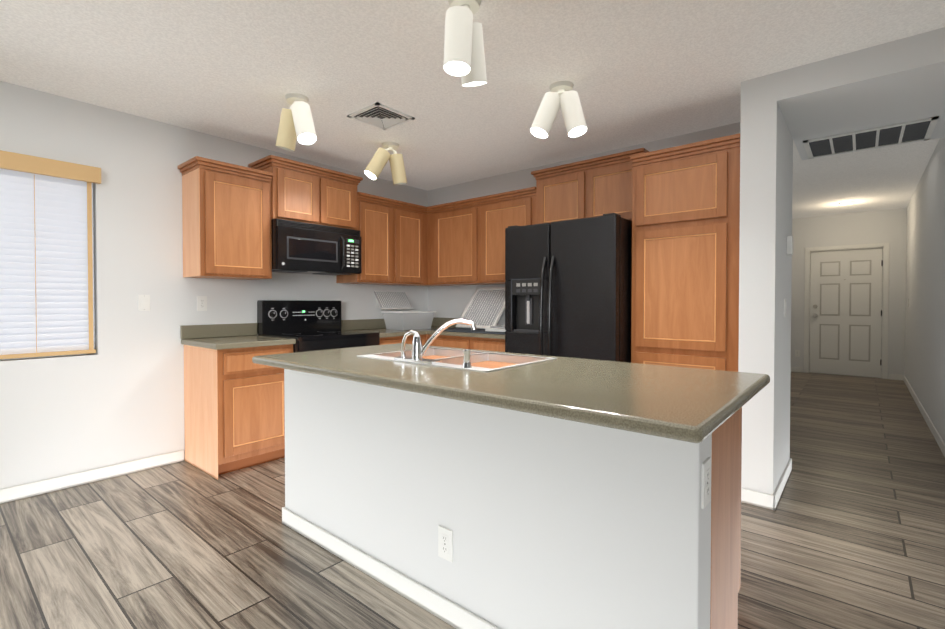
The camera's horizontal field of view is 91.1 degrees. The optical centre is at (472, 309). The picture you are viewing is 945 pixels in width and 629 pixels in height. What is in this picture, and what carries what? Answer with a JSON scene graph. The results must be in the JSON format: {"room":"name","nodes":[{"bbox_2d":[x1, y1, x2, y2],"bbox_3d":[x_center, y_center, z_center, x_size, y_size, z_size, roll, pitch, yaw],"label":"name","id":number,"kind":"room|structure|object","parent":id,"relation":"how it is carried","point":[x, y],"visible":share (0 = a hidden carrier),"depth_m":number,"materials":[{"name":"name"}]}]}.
{"room":"kitchen","nodes":[
{"label":"kitchen","id":0,"kind":"room"},
{"bbox_2d":[0,81,427,488],"bbox_3d":[0.061,-0.215,6.239,0.150,2.620,14.400,1,1,40],"label":"wall","id":1,"kind":"structure","parent":0,"point":[117,397],"depth_m":3.21,"materials":[{"name":"white paint"}]},
{"bbox_2d":[0,187,94,359],"bbox_3d":[-3.056,-0.296,2.574,0.040,1.210,1.500,1,1,40],"label":"window","id":2,"kind":"structure","parent":1,"relation":"in","point":[61,355],"depth_m":3.03,"materials":[{"name":"white"}]},
{"bbox_2d":[0,150,100,358],"bbox_3d":[-2.983,-0.313,2.512,0.099,1.223,1.540,1,1,40],"label":"window blinds","id":3,"kind":"object","parent":2,"relation":"attached to","point":[47,308],"visible":1,"depth_m":2.90,"materials":[{"name":"white plastic"}]},
{"bbox_2d":[0,450,183,503],"bbox_3d":[-3.285,1.113,2.141,0.012,0.085,3.490,1,1,40],"label":"baseboard","id":4,"kind":"structure","parent":1,"relation":"attached to","point":[27,490],"depth_m":3.04,"materials":[{"name":"white wood"}]},
{"bbox_2d":[138,295,149,310],"bbox_3d":[-2.319,-0.046,3.277,0.010,0.115,0.070,1,1,40],"label":"light switch","id":5,"kind":"object","parent":1,"relation":"attached to","point":[143,302],"visible":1,"depth_m":3.27,"materials":[{"name":"white plastic"}]},
{"bbox_2d":[197,296,206,310],"bbox_3d":[-2.079,-0.046,3.565,0.008,0.115,0.070,1,1,40],"label":"outlet","id":6,"kind":"object","parent":1,"relation":"attached to","point":[201,303],"visible":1,"depth_m":3.56,"materials":[{"name":"white plastic"}]},
{"bbox_2d":[181,160,272,279],"bbox_3d":[-1.864,-0.629,3.547,0.346,0.777,0.518,1,1,40],"label":"upper cabinet","id":7,"kind":"object","parent":1,"relation":"attached to","point":[230,211],"depth_m":3.40,"materials":[{"name":"brown wood"}]},
{"bbox_2d":[180,317,427,336],"bbox_3d":[-1.342,0.157,4.433,0.020,0.102,2.572,1,1,40],"label":"backsplash","id":8,"kind":"structure","parent":1,"relation":"attached to","point":[248,329],"depth_m":3.78,"materials":[{"name":"grey stone"}]},
{"bbox_2d":[249,160,360,231],"bbox_3d":[-1.431,-0.937,4.042,0.366,0.437,0.796,1,1,40],"label":"upper cabinet","id":9,"kind":"object","parent":1,"relation":"attached to","point":[306,195],"depth_m":3.87,"materials":[{"name":"brown wood"}]},
{"bbox_2d":[271,219,361,275],"bbox_3d":[-1.395,-0.515,4.017,0.460,0.399,0.792,1,1,40],"label":"microwave","id":10,"kind":"object","parent":9,"relation":"attached to","point":[304,248],"visible":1,"depth_m":3.85,"materials":[{"name":"black"}]},
{"bbox_2d":[376,298,381,307],"bbox_3d":[-0.983,-0.075,4.871,0.010,0.115,0.070,1,1,40],"label":"outlet","id":11,"kind":"object","parent":1,"relation":"attached to","point":[378,305],"visible":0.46,"depth_m":4.86,"materials":[{"name":"white plastic"}]},
{"bbox_2d":[336,196,428,285],"bbox_3d":[-0.787,-0.649,4.831,0.346,0.777,1.231,1,1,40],"label":"upper cabinet","id":12,"kind":"object","parent":1,"relation":"attached to","point":[394,237],"depth_m":4.58,"materials":[{"name":"brown wood"}]},
{"bbox_2d":[0,372,944,628],"bbox_3d":[3.145,1.163,3.674,8.500,0.060,14.400,1,1,40],"label":"floor","id":13,"kind":"structure","parent":0,"point":[848,532],"depth_m":2.24,"materials":[{"name":"wood"}]},
{"bbox_2d":[184,345,292,479],"bbox_3d":[-1.750,0.698,3.487,0.621,0.876,0.544,1,1,40],"label":"base cabinet","id":14,"kind":"object","parent":13,"relation":"on","point":[234,411],"depth_m":3.25,"materials":[{"name":"brown wood"}]},
{"bbox_2d":[181,333,295,348],"bbox_3d":[-1.748,0.241,3.466,0.642,0.038,0.567,1,1,40],"label":"countertop","id":15,"kind":"structure","parent":14,"relation":"on","point":[257,342],"depth_m":3.33,"materials":[{"name":"grey stone"}]},
{"bbox_2d":[257,300,379,352],"bbox_3d":[-1.279,0.526,3.949,0.732,1.205,0.764,1,1,40],"label":"range","id":16,"kind":"object","parent":13,"relation":"on","point":[311,325],"visible":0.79,"depth_m":3.95,"materials":[{"name":"black metal"}]},
{"bbox_2d":[380,337,426,344],"bbox_3d":[-0.848,0.682,4.507,0.693,0.876,0.633,1,1,40],"label":"base cabinet","id":17,"kind":"object","parent":13,"relation":"on","point":[382,342],"depth_m":4.22,"materials":[{"name":"brown wood"}]},
{"bbox_2d":[430,341,504,351],"bbox_3d":[0.134,0.684,4.429,1.094,0.876,0.693,1,1,40],"label":"base cabinet","id":18,"kind":"object","parent":13,"relation":"on","point":[499,346],"depth_m":4.09,"materials":[{"name":"brown wood"}]},
{"bbox_2d":[341,325,504,344],"bbox_3d":[-0.271,0.227,4.408,1.696,0.038,1.237,1,1,40],"label":"countertop","id":19,"kind":"structure","parent":18,"relation":"on","point":[445,338],"depth_m":4.30,"materials":[{"name":"grey stone"}]},
{"bbox_2d":[381,311,435,329],"bbox_3d":[-0.655,0.110,4.782,0.334,0.182,0.464,1,1,40],"label":"bin","id":20,"kind":"object","parent":19,"relation":"on","point":[405,315],"visible":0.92,"depth_m":4.72,"materials":[{"name":"white plastic"}]},
{"bbox_2d":[374,291,412,309],"bbox_3d":[-0.862,-0.134,4.965,0.205,0.273,0.430,1,1,40],"label":"lid","id":21,"kind":"object","parent":20,"relation":"on","point":[403,302],"visible":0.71,"depth_m":4.93,"materials":[{"name":"white plastic"}]},
{"bbox_2d":[434,328,504,334],"bbox_3d":[0.163,0.201,4.398,0.980,0.012,0.580,1,1,40],"label":"towel","id":22,"kind":"object","parent":19,"relation":"on","point":[468,330],"visible":0.4,"depth_m":4.31,"materials":[{"name":"grey fabric"}]},
{"bbox_2d":[455,287,504,328],"bbox_3d":[0.125,-0.022,4.583,0.480,0.408,0.350,1,1,40],"label":"dish rack","id":23,"kind":"object","parent":22,"relation":"on","point":[478,290],"visible":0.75,"depth_m":4.58,"materials":[{"name":"white plastic"}]},
{"bbox_2d":[485,325,505,331],"bbox_3d":[0.334,0.174,4.150,0.360,0.045,0.260,1,1,40],"label":"shelf","id":24,"kind":"object","parent":22,"relation":"on","point":[497,329],"visible":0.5,"depth_m":4.11,"materials":[{"name":"white plastic"}]},
{"bbox_2d":[491,291,504,326],"bbox_3d":[0.423,0.001,4.425,0.500,0.366,0.212,1,1,40],"label":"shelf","id":25,"kind":"object","parent":22,"relation":"on","point":[501,323],"depth_m":4.49,"materials":[{"name":"white plastic"}]},
{"bbox_2d":[282,370,741,628],"bbox_3d":[0.023,0.718,2.120,2.084,0.876,0.781,1,1,40],"label":"kitchen island","id":26,"kind":"object","parent":13,"relation":"on","point":[459,488],"depth_m":1.54,"materials":[{"name":"white paint"}]},
{"bbox_2d":[438,525,452,561],"bbox_3d":[-0.101,0.872,1.726,0.070,0.115,0.008,1,1,40],"label":"outlet","id":27,"kind":"object","parent":26,"relation":"attached to","point":[445,532],"depth_m":1.72,"materials":[{"name":"white plastic"}]},
{"bbox_2d":[252,342,769,449],"bbox_3d":[0.004,0.262,2.072,2.124,0.038,1.000,1,1,40],"label":"island countertop","id":28,"kind":"structure","parent":26,"relation":"on","point":[686,406],"depth_m":1.59,"materials":[{"name":"grey stone"}]},
{"bbox_2d":[394,318,475,367],"bbox_3d":[-0.132,0.139,2.106,0.445,0.197,0.203,1,1,40],"label":"faucet","id":29,"kind":"object","parent":28,"relation":"on","point":[417,349],"depth_m":2.10,"materials":[{"name":"silver metal"}]},
{"bbox_2d":[357,347,556,371],"bbox_3d":[-0.089,0.331,2.297,0.835,0.192,0.555,1,1,40],"label":"sink","id":30,"kind":"object","parent":28,"relation":"in","point":[480,361],"depth_m":2.32,"materials":[{"name":"silver metal"}]},
{"bbox_2d":[701,457,710,508],"bbox_3d":[0.607,0.450,1.204,0.008,0.115,0.070,1,1,40],"label":"outlet","id":31,"kind":"object","parent":26,"relation":"attached to","point":[705,461],"depth_m":1.19,"materials":[{"name":"white plastic"}]},
{"bbox_2d":[505,213,631,362],"bbox_3d":[0.841,0.239,3.663,0.910,1.787,0.895,1,1,40],"label":"refrigerator","id":32,"kind":"object","parent":13,"relation":"on","point":[568,288],"visible":0.54,"depth_m":3.29,"materials":[{"name":"black metal"}]},
{"bbox_2d":[630,133,739,371],"bbox_3d":[1.555,0.040,3.250,0.669,2.198,0.660,1,1,40],"label":"pantry cabinet","id":33,"kind":"object","parent":13,"relation":"on","point":[685,250],"visible":0.65,"depth_m":2.99,"materials":[{"name":"brown wood"}]},
{"bbox_2d":[770,458,791,509],"bbox_3d":[1.987,1.101,2.967,0.012,0.085,0.834,1,1,40],"label":"baseboard","id":34,"kind":"structure","parent":13,"relation":"on","point":[774,499],"depth_m":2.84,"materials":[{"name":"white wood"}]},
{"bbox_2d":[0,0,944,190],"bbox_3d":[0.550,-1.361,0.539,8.500,0.100,6.320,1,1,40],"label":"ceiling","id":35,"kind":"structure","parent":0,"point":[635,72],"depth_m":2.52,"materials":[{"name":"paint"}]},
{"bbox_2d":[276,93,316,151],"bbox_3d":[-1.108,-1.185,2.939,0.348,0.320,0.160,1,1,40],"label":"ceiling spotlight","id":36,"kind":"object","parent":35,"relation":"attached to","point":[296,121],"visible":1,"depth_m":2.90,"materials":[{"name":"white metal"}]},
{"bbox_2d":[347,102,414,129],"bbox_3d":[-0.639,-1.342,3.246,0.330,0.016,0.330,1,1,40],"label":"ceiling vent","id":37,"kind":"object","parent":35,"relation":"in","point":[380,116],"visible":1,"depth_m":3.24,"materials":[{"name":"white metal"}]},
{"bbox_2d":[364,142,406,184],"bbox_3d":[-0.711,-1.198,3.812,0.187,0.320,0.363,1,1,40],"label":"ceiling spotlight","id":38,"kind":"object","parent":35,"relation":"attached to","point":[381,157],"visible":1,"depth_m":3.79,"materials":[{"name":"white metal"}]},
{"bbox_2d":[443,0,486,86],"bbox_3d":[-0.026,-1.172,2.039,0.170,0.319,0.286,1,1,40],"label":"ceiling spotlight","id":39,"kind":"object","parent":35,"relation":"attached to","point":[464,56],"visible":0.98,"depth_m":1.95,"materials":[{"name":"white metal"}]},
{"bbox_2d":[530,81,587,138],"bbox_3d":[0.515,-1.183,2.750,0.310,0.320,0.245,1,1,40],"label":"ceiling spotlight","id":40,"kind":"object","parent":35,"relation":"attached to","point":[567,102],"visible":1,"depth_m":2.72,"materials":[{"name":"white metal"}]},
{"bbox_2d":[428,122,740,318],"bbox_3d":[0.790,-0.188,4.401,3.330,2.620,0.120,1,1,40],"label":"wall","id":41,"kind":"structure","parent":0,"point":[448,301],"depth_m":4.84,"materials":[{"name":"white paint"}]},
{"bbox_2d":[429,200,488,285],"bbox_3d":[-0.107,-0.649,4.839,0.722,0.777,0.346,1,1,40],"label":"upper cabinet","id":42,"kind":"object","parent":41,"relation":"attached to","point":[453,229],"depth_m":4.70,"materials":[{"name":"brown wood"}]},
{"bbox_2d":[428,317,504,325],"bbox_3d":[0.128,0.150,4.866,1.676,0.102,0.020,1,1,40],"label":"backsplash","id":43,"kind":"structure","parent":41,"relation":"attached to","point":[436,320],"depth_m":5.24,"materials":[{"name":"grey stone"}]},
{"bbox_2d":[477,192,532,283],"bbox_3d":[0.418,-0.642,4.399,0.647,0.777,0.346,1,1,40],"label":"upper cabinet","id":44,"kind":"object","parent":41,"relation":"attached to","point":[495,215],"depth_m":4.35,"materials":[{"name":"brown wood"}]},
{"bbox_2d":[533,152,646,224],"bbox_3d":[1.025,-0.912,3.873,0.947,0.482,0.366,1,1,40],"label":"upper cabinet","id":45,"kind":"object","parent":41,"relation":"attached to","point":[601,187],"depth_m":3.75,"materials":[{"name":"brown wood"}]},
{"bbox_2d":[738,72,792,494],"bbox_3d":[1.914,-0.167,3.010,0.180,2.620,0.810,1,1,40],"label":"wall column","id":46,"kind":"structure","parent":0,"point":[766,184],"depth_m":2.71,"materials":[{"name":"white paint"}]},
{"bbox_2d":[784,299,786,316],"bbox_3d":[2.003,-0.012,2.970,0.010,0.115,0.070,1,1,40],"label":"light switch","id":47,"kind":"object","parent":46,"relation":"attached to","point":[785,305],"visible":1,"depth_m":2.96,"materials":[{"name":"white plastic"}]},
{"bbox_2d":[786,236,792,254],"bbox_3d":[2.081,-0.418,3.042,0.030,0.120,0.080,1,1,40],"label":"sensor box","id":48,"kind":"object","parent":46,"relation":"attached to","point":[789,250],"visible":1,"depth_m":3.01,"materials":[{"name":"white plastic"}]},
{"bbox_2d":[791,218,798,366],"bbox_3d":[6.177,-0.253,8.745,0.155,2.620,2.100,1,1,40],"label":"wall","id":49,"kind":"structure","parent":0,"point":[795,222],"depth_m":7.93,"materials":[{"name":"white paint"}]},
{"bbox_2d":[799,208,906,374],"bbox_3d":[6.116,-0.235,7.525,1.320,2.620,0.150,1,1,40],"label":"wall","id":50,"kind":"structure","parent":0,"point":[880,226],"depth_m":7.23,"materials":[{"name":"white paint"}]},
{"bbox_2d":[809,248,882,377],"bbox_3d":[6.033,0.054,7.520,0.912,2.026,0.120,1,1,40],"label":"front door","id":51,"kind":"structure","parent":50,"relation":"in","point":[845,312],"depth_m":7.52,"materials":[{"name":"white wood"}]},
{"bbox_2d":[804,243,888,378],"bbox_3d":[6.066,0.020,7.561,1.060,2.110,0.164,1,1,40],"label":"door frame","id":52,"kind":"structure","parent":50,"relation":"attached to","point":[885,311],"depth_m":7.33,"materials":[{"name":"white wood"}]},
{"bbox_2d":[792,138,939,218],"bbox_3d":[4.915,-1.568,5.745,8.500,0.100,8.890,1,1,40],"label":"ceiling","id":53,"kind":"structure","parent":0,"point":[884,178],"depth_m":5.40,"materials":[{"name":"paint"}]},
{"bbox_2d":[838,201,854,204],"bbox_3d":[5.377,-1.524,6.670,0.200,0.013,0.200,1,1,40],"label":"recessed light","id":54,"kind":"object","parent":53,"relation":"in","point":[846,203],"visible":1,"depth_m":6.65,"materials":[{"name":"white"}]},
{"bbox_2d":[904,137,944,442],"bbox_3d":[4.595,-0.190,4.566,0.150,2.620,6.640,1,1,40],"label":"wall","id":55,"kind":"structure","parent":0,"point":[924,370],"depth_m":4.39,"materials":[{"name":"white paint"}]},
{"bbox_2d":[777,27,944,159],"bbox_3d":[2.526,-1.381,2.889,0.890,0.390,1.440,1,1,40],"label":"header","id":56,"kind":"object","parent":55,"relation":"attached to","point":[895,82],"visible":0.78,"depth_m":2.55,"materials":[{"name":"white paint"}]},
{"bbox_2d":[803,116,938,158],"bbox_3d":[2.754,-1.185,3.249,0.680,0.011,0.500,1,1,40],"label":"air vent","id":57,"kind":"object","parent":56,"relation":"attached to","point":[893,134],"visible":0.98,"depth_m":3.21,"materials":[{"name":"white"}]},
{"bbox_2d":[902,375,944,456],"bbox_3d":[4.530,1.076,4.633,0.012,0.085,6.350,1,1,40],"label":"baseboard","id":58,"kind":"structure","parent":55,"relation":"attached to","point":[940,442],"depth_m":4.49,"materials":[{"name":"white wood"}]}
]}

